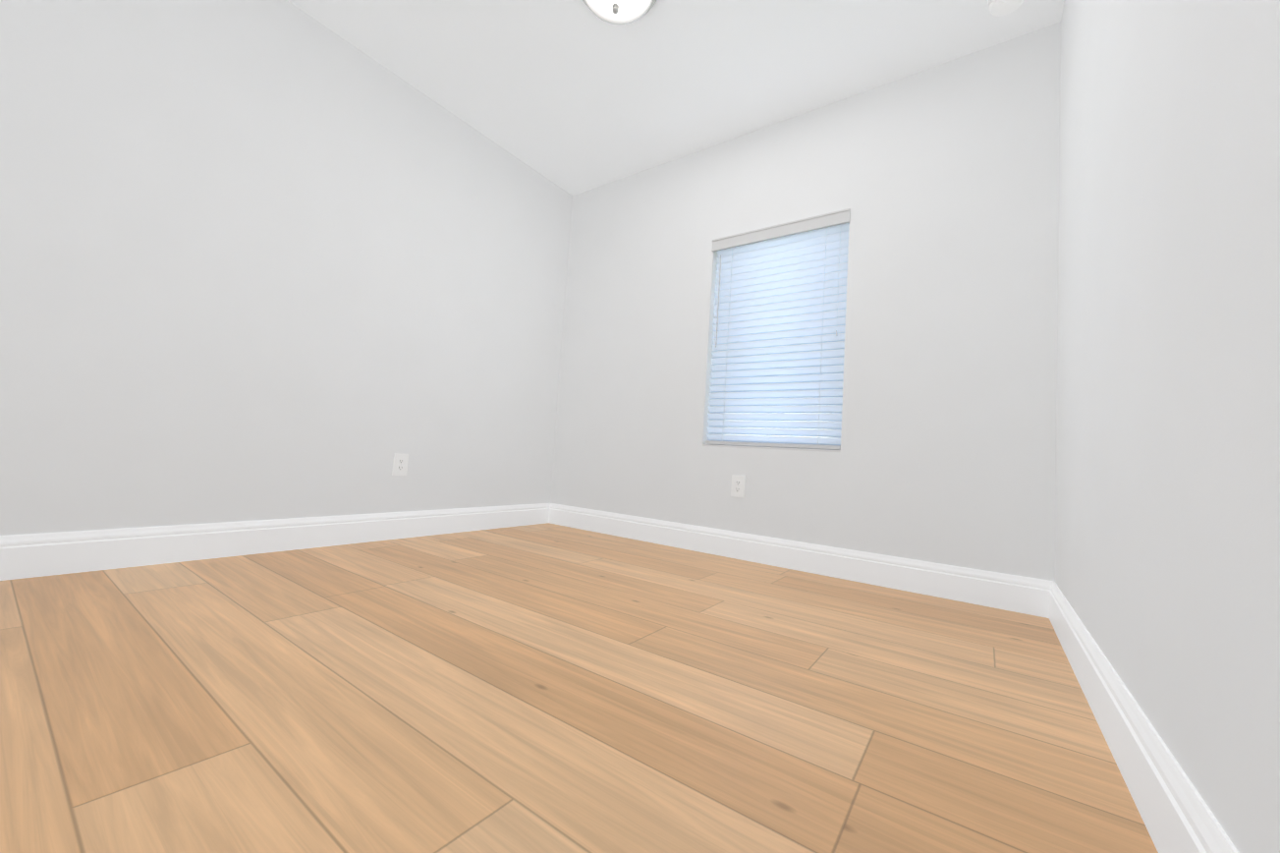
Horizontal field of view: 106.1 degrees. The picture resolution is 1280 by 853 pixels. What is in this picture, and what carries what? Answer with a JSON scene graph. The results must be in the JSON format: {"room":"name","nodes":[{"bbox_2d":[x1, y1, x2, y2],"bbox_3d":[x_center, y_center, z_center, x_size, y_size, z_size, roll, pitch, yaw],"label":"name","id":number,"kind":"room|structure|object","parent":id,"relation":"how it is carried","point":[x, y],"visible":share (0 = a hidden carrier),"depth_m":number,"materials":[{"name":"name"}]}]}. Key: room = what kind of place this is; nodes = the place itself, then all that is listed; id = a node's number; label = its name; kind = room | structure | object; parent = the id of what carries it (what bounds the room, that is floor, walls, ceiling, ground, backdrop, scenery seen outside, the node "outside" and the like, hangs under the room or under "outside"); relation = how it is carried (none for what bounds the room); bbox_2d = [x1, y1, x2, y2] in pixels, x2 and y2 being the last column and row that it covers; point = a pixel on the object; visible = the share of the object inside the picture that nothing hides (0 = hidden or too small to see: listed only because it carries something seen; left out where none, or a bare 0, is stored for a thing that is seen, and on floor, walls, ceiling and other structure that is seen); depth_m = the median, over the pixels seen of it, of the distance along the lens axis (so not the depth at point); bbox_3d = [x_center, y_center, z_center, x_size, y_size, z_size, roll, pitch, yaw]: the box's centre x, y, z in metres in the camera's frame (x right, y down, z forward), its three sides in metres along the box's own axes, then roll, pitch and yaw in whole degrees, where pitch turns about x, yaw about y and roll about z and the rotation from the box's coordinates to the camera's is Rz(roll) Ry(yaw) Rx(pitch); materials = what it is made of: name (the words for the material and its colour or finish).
{"room":"empty bedroom","nodes":[
{"label":"empty bedroom","id":0,"kind":"room"},
{"bbox_2d":[0,0,572,535],"bbox_3d":[-1.770,-0.733,2.536,0.200,2.705,4.000,1,-4,36],"label":"wall","id":1,"kind":"structure","parent":0,"point":[267,259],"depth_m":2.27,"materials":[{"name":"white paint"}]},
{"bbox_2d":[0,502,550,580],"bbox_3d":[-1.762,0.539,2.397,0.018,0.155,3.600,1,-4,36],"label":"baseboard","id":2,"kind":"structure","parent":1,"relation":"attached to","point":[24,556],"depth_m":2.19,"materials":[{"name":"white wood"}]},
{"bbox_2d":[391,452,408,475],"bbox_3d":[-1.425,0.228,2.868,0.008,0.130,0.084,1,-4,36],"label":"electrical outlet","id":3,"kind":"object","parent":1,"relation":"attached to","point":[400,465],"visible":1,"depth_m":2.86,"materials":[{"name":"white plastic"}]},
{"bbox_2d":[0,522,1158,852],"bbox_3d":[-0.523,0.692,1.498,3.484,0.100,4.000,1,-4,36],"label":"floor","id":4,"kind":"structure","parent":0,"point":[544,688],"depth_m":1.08,"materials":[{"name":"brown wood"}]},
{"bbox_2d":[287,0,1064,195],"bbox_3d":[-0.345,-2.112,1.666,3.484,0.120,4.000,1,-4,36],"label":"ceiling","id":5,"kind":"structure","parent":0,"point":[573,97],"depth_m":2.59,"materials":[{"name":"white paint"}]},
{"bbox_2d":[582,0,656,25],"bbox_3d":[-0.105,-1.925,2.153,0.380,0.164,0.380,1,-4,36],"label":"ceiling light","id":6,"kind":"object","parent":5,"relation":"attached to","point":[619,12],"visible":1,"depth_m":2.19,"materials":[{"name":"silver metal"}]},
{"bbox_2d":[987,0,1024,16],"bbox_3d":[1.621,-1.878,2.123,0.144,0.044,0.144,1,-4,36],"label":"smoke detector","id":7,"kind":"object","parent":5,"relation":"attached to","point":[997,8],"visible":1,"depth_m":2.13,"materials":[{"name":"white plastic"}]},
{"bbox_2d":[550,21,1060,581],"bbox_3d":[0.664,-0.543,3.123,3.084,2.705,0.200,1,-4,36],"label":"wall","id":8,"kind":"structure","parent":0,"point":[941,181],"depth_m":2.57,"materials":[{"name":"white paint"}]},
{"bbox_2d":[730,474,745,497],"bbox_3d":[0.600,0.365,2.945,0.084,0.130,0.008,1,-4,36],"label":"electrical outlet","id":9,"kind":"object","parent":8,"relation":"attached to","point":[738,485],"visible":1,"depth_m":2.94,"materials":[{"name":"white plastic"}]},
{"bbox_2d":[702,389,841,451],"bbox_3d":[0.845,-0.539,2.986,0.848,1.367,0.184,1,-4,36],"label":"window","id":10,"kind":"structure","parent":8,"relation":"in","point":[784,448],"depth_m":2.89,"materials":[{"name":"white plastic"}]},
{"bbox_2d":[705,208,850,449],"bbox_3d":[0.808,-0.551,2.934,0.856,1.349,0.089,1,-4,36],"label":"window blinds","id":11,"kind":"object","parent":8,"relation":"attached to","point":[779,324],"visible":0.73,"depth_m":2.91,"materials":[{"name":"white plastic"}]},
{"bbox_2d":[548,502,1053,617],"bbox_3d":[0.520,0.718,2.959,3.084,0.155,0.018,1,-4,36],"label":"baseboard","id":12,"kind":"structure","parent":8,"relation":"attached to","point":[1016,593],"depth_m":2.57,"materials":[{"name":"white wood"}]},
{"bbox_2d":[1054,0,1279,852],"bbox_3d":[0.901,-0.677,0.627,0.200,2.705,4.000,1,-4,36],"label":"wall","id":13,"kind":"structure","parent":0,"point":[1167,536],"depth_m":0.78,"materials":[{"name":"white paint"}]},
{"bbox_2d":[1049,581,1238,852],"bbox_3d":[0.732,0.591,0.614,0.018,0.155,3.600,1,-4,36],"label":"baseboard","id":14,"kind":"structure","parent":13,"relation":"attached to","point":[1177,815],"depth_m":0.88,"materials":[{"name":"white wood"}]}
]}

